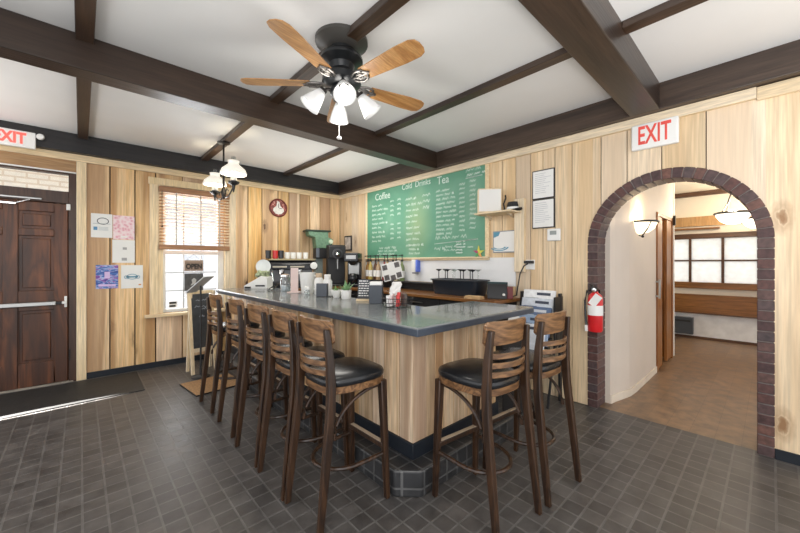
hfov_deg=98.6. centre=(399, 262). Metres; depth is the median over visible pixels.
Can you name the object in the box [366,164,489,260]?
chalkboard
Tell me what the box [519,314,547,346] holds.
newspaper
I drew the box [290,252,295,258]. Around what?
mug
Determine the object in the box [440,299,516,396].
base cabinet
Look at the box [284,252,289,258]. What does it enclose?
mug
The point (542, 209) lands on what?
print
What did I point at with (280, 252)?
mug
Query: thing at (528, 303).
print
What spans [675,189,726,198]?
trim
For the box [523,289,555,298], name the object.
newspaper
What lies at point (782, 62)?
ceiling beam
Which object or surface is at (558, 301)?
rack
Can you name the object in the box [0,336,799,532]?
floor
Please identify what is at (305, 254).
mug
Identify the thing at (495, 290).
box
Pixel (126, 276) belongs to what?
print
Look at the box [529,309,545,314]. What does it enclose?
print
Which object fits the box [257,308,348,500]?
bar stool
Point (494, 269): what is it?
backsplash
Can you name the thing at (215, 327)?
seat cushion
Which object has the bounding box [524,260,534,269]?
wall outlet
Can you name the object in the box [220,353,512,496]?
step
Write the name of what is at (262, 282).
tray
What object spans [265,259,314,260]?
tray
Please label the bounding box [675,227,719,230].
trim
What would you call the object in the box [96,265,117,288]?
flyer
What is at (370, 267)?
syrup bottle
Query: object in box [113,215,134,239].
flyer
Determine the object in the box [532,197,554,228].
framed notice
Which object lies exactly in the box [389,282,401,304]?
napkins
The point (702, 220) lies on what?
trim
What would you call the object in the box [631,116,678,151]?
exit sign
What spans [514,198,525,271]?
trim
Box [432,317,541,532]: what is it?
bar stool
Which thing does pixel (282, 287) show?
glass jar
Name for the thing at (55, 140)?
ceiling beam
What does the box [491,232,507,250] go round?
print
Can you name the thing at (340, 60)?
ceiling fan
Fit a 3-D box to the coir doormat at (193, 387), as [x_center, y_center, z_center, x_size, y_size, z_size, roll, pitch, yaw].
[-2.093,1.357,3.864,0.510,0.014,0.520,0,0,41]
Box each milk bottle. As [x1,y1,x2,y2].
[314,273,322,294]
[323,274,331,295]
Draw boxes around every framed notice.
[532,167,554,199]
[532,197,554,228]
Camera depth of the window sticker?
4.67 m
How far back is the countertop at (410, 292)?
4.04 m
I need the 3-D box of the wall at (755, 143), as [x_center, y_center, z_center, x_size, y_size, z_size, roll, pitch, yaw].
[1.514,-0.050,3.772,0.250,2.830,7.470,0,0,-43]
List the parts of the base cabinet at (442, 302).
cabinet door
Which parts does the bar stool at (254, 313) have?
leg, seat frame, panel, leg, leg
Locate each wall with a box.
[0,168,68,191]
[87,163,339,372]
[340,91,799,454]
[604,183,672,403]
[675,193,756,296]
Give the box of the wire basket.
[381,296,412,307]
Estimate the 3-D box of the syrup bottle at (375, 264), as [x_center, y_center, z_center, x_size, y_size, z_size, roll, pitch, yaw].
[-0.400,0.074,5.523,0.100,0.390,0.078,0,0,-43]
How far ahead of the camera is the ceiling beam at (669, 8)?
1.98 m
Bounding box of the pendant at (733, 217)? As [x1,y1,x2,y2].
[713,194,750,224]
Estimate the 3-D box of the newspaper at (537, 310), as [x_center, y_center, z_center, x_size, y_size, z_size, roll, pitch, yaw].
[1.343,0.581,3.451,0.082,0.284,0.330,0,0,-43]
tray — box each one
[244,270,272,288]
[244,276,272,288]
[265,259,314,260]
[369,257,488,258]
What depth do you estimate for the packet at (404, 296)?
2.63 m
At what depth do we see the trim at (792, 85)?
3.06 m
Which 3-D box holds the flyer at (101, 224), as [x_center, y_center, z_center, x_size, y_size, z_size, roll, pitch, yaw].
[-3.580,-0.445,4.134,0.195,0.286,0.004,0,0,-43]
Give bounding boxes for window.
[144,177,236,318]
[675,231,757,290]
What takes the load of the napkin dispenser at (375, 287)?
on the countertop at (416, 321)
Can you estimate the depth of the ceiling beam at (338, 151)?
4.83 m
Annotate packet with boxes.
[386,295,392,306]
[396,292,400,306]
[402,294,406,306]
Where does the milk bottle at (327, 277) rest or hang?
on the countertop at (416, 321)
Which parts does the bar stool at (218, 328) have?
leg, panel, leg, seat frame, leg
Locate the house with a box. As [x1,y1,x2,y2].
[165,197,216,307]
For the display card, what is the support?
on the countertop at (410, 292)
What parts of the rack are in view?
panel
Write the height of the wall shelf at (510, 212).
0.060 m
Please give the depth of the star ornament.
4.15 m
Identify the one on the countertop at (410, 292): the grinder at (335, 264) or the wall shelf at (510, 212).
the grinder at (335, 264)
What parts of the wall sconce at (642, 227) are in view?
lamp shade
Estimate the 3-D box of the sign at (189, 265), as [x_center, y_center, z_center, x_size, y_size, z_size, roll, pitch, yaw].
[-2.892,-0.004,4.829,0.230,0.237,0.030,0,0,-43]
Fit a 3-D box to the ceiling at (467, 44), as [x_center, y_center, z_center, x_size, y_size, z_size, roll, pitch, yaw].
[-1.031,-1.495,1.956,6.350,0.060,7.070,0,0,-43]
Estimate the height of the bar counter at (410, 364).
0.835 m
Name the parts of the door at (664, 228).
handle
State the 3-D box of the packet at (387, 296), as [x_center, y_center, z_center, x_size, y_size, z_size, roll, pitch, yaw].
[-0.083,0.293,2.649,0.044,0.086,0.032,0,0,-43]
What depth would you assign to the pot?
3.25 m
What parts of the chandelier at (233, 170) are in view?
lamp shade, rod, lamp shade, burner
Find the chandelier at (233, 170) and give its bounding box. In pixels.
[203,140,246,200]
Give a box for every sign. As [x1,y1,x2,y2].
[0,127,44,149]
[184,256,202,270]
[186,290,216,374]
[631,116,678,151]
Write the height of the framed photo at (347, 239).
0.270 m
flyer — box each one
[91,213,111,237]
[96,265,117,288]
[112,240,134,262]
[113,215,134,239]
[121,265,142,288]
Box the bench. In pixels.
[675,293,757,318]
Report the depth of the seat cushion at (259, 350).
2.49 m
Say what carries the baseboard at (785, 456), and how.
attached to the wall at (755, 143)
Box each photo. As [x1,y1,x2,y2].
[344,236,351,250]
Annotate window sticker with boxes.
[169,301,176,307]
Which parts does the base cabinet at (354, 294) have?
cabinet door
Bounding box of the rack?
[519,291,562,408]
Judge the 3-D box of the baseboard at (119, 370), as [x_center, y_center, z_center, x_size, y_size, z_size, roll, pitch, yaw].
[-2.401,1.329,5.233,3.500,0.072,0.022,0,0,-43]
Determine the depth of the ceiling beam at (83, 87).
3.13 m
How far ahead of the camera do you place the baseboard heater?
6.23 m
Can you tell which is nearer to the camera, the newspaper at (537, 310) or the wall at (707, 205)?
the newspaper at (537, 310)
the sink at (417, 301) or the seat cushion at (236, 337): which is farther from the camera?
the sink at (417, 301)
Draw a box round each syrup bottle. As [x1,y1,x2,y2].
[365,255,368,278]
[367,255,372,278]
[373,255,376,279]
[376,255,380,279]
[398,255,404,280]
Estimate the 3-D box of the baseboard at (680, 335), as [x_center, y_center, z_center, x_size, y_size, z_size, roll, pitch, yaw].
[5.593,1.343,5.940,0.020,0.045,6.100,0,0,-43]
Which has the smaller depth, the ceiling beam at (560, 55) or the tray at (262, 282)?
the ceiling beam at (560, 55)
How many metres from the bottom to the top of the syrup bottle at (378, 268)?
0.390 m
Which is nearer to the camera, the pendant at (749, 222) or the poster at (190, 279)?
the poster at (190, 279)
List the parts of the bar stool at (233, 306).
leg, seat frame, panel, leg, leg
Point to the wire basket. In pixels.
(382, 298)
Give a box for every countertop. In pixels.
[216,287,533,336]
[290,286,519,303]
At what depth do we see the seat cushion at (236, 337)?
2.87 m
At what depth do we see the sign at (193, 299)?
4.29 m
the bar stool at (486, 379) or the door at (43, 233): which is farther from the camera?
the door at (43, 233)
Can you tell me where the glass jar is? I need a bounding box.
[280,274,290,290]
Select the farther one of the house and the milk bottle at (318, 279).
the house
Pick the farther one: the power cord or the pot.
the power cord
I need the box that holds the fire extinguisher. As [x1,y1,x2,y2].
[584,284,602,332]
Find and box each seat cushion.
[211,321,259,331]
[231,328,284,341]
[250,336,312,354]
[275,346,344,369]
[305,357,383,387]
[438,358,519,389]
[493,347,561,372]
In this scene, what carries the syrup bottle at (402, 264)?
on the shelf at (428, 286)
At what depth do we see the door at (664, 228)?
4.73 m
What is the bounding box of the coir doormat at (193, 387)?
[180,373,235,396]
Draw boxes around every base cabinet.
[340,289,357,297]
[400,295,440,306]
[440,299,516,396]
[502,316,522,413]
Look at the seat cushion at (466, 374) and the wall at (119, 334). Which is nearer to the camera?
the seat cushion at (466, 374)
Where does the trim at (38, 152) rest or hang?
attached to the wall at (119, 334)
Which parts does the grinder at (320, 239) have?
hopper lid, plate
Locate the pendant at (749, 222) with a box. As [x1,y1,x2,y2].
[742,216,755,228]
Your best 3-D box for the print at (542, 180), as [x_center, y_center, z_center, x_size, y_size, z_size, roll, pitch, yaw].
[1.489,-0.833,3.590,0.002,0.205,0.166,0,0,-43]
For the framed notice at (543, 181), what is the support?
attached to the wall at (755, 143)
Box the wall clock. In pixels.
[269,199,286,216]
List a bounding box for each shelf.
[370,279,433,290]
[474,209,520,219]
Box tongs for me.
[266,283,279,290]
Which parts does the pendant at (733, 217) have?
lamp shade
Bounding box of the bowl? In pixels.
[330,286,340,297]
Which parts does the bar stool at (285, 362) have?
leg, seat frame, panel, leg, leg, leg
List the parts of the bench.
rail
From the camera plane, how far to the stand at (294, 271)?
3.94 m
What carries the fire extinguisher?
attached to the wall at (755, 143)
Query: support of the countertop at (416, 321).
on the bar counter at (410, 364)
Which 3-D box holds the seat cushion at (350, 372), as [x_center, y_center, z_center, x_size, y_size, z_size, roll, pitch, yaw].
[-0.326,0.622,2.008,0.408,0.058,0.386,0,0,-43]
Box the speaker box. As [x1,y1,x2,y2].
[477,188,501,212]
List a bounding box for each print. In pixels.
[98,272,115,286]
[124,274,139,278]
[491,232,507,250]
[526,301,548,306]
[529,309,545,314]
[530,292,550,297]
[535,173,550,193]
[535,202,550,222]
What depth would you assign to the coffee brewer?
5.45 m
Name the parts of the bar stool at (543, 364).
leg, leg, seat frame, leg, panel, leg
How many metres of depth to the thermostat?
3.49 m
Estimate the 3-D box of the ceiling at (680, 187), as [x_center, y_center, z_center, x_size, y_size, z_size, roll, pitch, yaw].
[4.079,-1.305,4.535,4.550,0.060,6.100,0,0,-43]
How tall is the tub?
0.186 m
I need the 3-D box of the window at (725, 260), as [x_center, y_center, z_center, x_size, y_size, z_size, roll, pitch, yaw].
[5.504,-0.030,6.028,0.110,0.980,4.270,0,0,-43]
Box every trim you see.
[0,145,338,199]
[339,76,799,199]
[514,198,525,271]
[588,167,774,457]
[673,183,674,355]
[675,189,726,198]
[675,215,751,227]
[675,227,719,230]
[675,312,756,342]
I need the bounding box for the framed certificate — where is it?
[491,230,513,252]
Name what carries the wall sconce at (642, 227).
attached to the wall at (630, 258)
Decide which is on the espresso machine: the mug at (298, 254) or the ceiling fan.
the mug at (298, 254)
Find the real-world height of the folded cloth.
0.029 m
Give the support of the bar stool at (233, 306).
on the floor
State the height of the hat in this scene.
0.196 m
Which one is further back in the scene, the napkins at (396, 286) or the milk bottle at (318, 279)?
the milk bottle at (318, 279)
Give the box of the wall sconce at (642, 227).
[634,220,659,237]
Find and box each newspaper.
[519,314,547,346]
[520,305,551,337]
[522,297,553,312]
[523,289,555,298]
[526,323,544,349]
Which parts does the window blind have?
rail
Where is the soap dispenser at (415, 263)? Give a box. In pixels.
[412,260,419,273]
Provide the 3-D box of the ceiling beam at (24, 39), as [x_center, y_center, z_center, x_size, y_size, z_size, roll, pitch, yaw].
[-1.788,-1.353,2.551,6.050,0.225,0.167,0,0,-43]
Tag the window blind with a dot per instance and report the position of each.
(166, 189)
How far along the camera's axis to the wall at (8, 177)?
4.85 m
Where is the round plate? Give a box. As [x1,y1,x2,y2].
[256,259,270,270]
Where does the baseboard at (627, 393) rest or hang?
attached to the wall at (630, 258)
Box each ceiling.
[0,0,799,182]
[675,182,718,193]
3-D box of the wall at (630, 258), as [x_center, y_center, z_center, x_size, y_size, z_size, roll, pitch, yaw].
[2.976,0.045,4.232,2.600,2.640,0.205,0,0,-43]
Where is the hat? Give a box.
[503,195,521,209]
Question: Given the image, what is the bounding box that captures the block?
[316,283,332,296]
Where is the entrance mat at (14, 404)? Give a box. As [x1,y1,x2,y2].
[0,371,144,419]
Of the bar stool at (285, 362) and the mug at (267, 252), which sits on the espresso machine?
the mug at (267, 252)
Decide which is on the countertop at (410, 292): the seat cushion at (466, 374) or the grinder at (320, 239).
the grinder at (320, 239)
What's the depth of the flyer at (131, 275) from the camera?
4.33 m
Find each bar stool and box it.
[199,293,261,412]
[217,297,287,437]
[234,303,316,467]
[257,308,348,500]
[284,315,389,532]
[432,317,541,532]
[482,310,581,507]
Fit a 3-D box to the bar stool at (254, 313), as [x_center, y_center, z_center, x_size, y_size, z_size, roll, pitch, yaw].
[-0.925,0.832,2.591,0.484,1.066,0.388,0,0,-45]
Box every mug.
[265,250,270,258]
[272,250,277,258]
[278,250,283,258]
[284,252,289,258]
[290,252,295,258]
[296,252,301,258]
[303,252,307,258]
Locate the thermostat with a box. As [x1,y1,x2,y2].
[547,228,560,240]
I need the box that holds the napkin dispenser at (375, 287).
[369,281,382,303]
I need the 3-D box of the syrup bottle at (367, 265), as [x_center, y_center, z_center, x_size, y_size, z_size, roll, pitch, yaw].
[-0.536,0.074,5.669,0.100,0.390,0.078,0,0,-43]
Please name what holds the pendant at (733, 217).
hanging from the ceiling at (680, 187)
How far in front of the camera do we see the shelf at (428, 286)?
4.94 m
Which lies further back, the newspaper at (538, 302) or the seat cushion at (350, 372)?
the newspaper at (538, 302)
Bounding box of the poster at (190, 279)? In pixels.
[184,273,202,290]
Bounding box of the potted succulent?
[340,281,354,298]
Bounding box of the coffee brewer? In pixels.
[344,253,361,286]
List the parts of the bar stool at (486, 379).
leg, leg, seat frame, leg, panel, leg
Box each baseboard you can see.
[87,351,223,378]
[610,366,656,403]
[675,333,756,345]
[775,448,799,465]
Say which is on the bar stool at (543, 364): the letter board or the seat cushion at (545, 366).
the seat cushion at (545, 366)
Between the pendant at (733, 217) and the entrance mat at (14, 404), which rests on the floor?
the entrance mat at (14, 404)
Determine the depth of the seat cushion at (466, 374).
1.86 m
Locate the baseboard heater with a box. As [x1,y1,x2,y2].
[675,316,693,334]
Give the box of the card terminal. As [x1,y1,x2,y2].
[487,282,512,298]
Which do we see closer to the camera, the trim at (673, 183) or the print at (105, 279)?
the print at (105, 279)
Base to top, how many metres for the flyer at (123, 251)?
0.283 m
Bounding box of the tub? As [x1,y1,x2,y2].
[430,278,489,295]
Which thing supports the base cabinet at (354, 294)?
on the floor
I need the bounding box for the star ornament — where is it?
[474,246,483,256]
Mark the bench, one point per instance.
(720, 305)
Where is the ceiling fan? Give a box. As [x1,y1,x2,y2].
[240,19,424,139]
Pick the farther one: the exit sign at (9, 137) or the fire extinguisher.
the exit sign at (9, 137)
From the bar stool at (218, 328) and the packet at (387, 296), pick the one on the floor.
the bar stool at (218, 328)
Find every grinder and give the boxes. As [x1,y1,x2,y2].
[303,229,332,277]
[326,245,345,286]
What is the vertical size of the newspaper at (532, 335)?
0.284 m
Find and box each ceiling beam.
[0,7,436,170]
[0,120,340,194]
[74,0,96,43]
[76,78,91,139]
[201,122,252,160]
[270,0,409,103]
[283,148,348,175]
[339,39,799,194]
[375,48,571,136]
[518,0,659,115]
[622,0,707,34]
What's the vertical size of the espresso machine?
0.445 m
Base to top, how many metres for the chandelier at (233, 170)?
0.680 m
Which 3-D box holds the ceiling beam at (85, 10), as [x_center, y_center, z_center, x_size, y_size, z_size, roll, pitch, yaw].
[-1.287,-1.442,1.416,0.090,0.045,2.180,0,0,-43]
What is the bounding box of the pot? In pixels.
[341,290,350,298]
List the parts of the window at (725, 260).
sill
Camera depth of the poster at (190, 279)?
4.80 m
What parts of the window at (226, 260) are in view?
sill, sash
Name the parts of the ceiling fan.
fan blade, fan blade, lamp shade, lamp arm, fan blade, lamp shade, mount plate, lamp shade, bulb, lamp shade, fan blade, fan blade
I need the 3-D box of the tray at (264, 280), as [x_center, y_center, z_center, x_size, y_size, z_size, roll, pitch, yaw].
[-1.913,0.221,4.662,0.300,0.247,0.244,0,0,-3]
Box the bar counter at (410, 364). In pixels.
[231,296,497,459]
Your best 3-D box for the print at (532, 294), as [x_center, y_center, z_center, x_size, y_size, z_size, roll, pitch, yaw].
[1.410,0.363,3.531,0.026,0.114,0.260,0,0,-43]
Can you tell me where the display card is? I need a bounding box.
[381,260,402,290]
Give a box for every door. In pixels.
[0,150,86,393]
[656,212,675,371]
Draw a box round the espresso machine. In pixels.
[265,259,316,287]
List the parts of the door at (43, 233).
closer arm, closer rail, casing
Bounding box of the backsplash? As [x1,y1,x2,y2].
[366,257,515,286]
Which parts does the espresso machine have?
panel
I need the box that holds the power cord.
[513,263,527,296]
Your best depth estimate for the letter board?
3.11 m
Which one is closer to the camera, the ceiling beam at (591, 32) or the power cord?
the ceiling beam at (591, 32)
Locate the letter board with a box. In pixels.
[356,279,369,300]
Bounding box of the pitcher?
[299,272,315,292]
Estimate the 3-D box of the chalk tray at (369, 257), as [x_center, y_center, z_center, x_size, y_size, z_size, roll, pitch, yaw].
[0.231,-0.062,4.934,0.050,0.015,2.395,0,0,-43]
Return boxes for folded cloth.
[464,295,484,299]
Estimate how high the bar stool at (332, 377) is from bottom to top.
1.066 m
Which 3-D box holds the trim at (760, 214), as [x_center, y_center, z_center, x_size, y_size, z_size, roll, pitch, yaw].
[2.275,0.293,2.909,0.217,2.143,1.206,0,0,-43]
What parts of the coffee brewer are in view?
name plate, steel panel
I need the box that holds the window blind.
[159,186,229,250]
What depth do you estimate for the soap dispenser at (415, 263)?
4.87 m
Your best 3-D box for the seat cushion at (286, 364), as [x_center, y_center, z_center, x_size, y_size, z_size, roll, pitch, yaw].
[-0.599,0.622,2.295,0.408,0.058,0.386,0,0,-43]
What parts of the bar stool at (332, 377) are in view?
leg, panel, leg, seat frame, leg, leg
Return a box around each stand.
[185,276,213,379]
[287,268,300,292]
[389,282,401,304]
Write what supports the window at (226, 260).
in the wall at (119, 334)
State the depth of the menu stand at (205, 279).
4.11 m
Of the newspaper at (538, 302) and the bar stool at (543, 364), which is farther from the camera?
the newspaper at (538, 302)
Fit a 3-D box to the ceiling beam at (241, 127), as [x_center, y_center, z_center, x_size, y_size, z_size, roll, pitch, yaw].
[-1.977,-1.442,3.990,0.090,0.045,2.200,0,0,-43]
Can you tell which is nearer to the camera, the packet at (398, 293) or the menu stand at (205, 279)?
the packet at (398, 293)

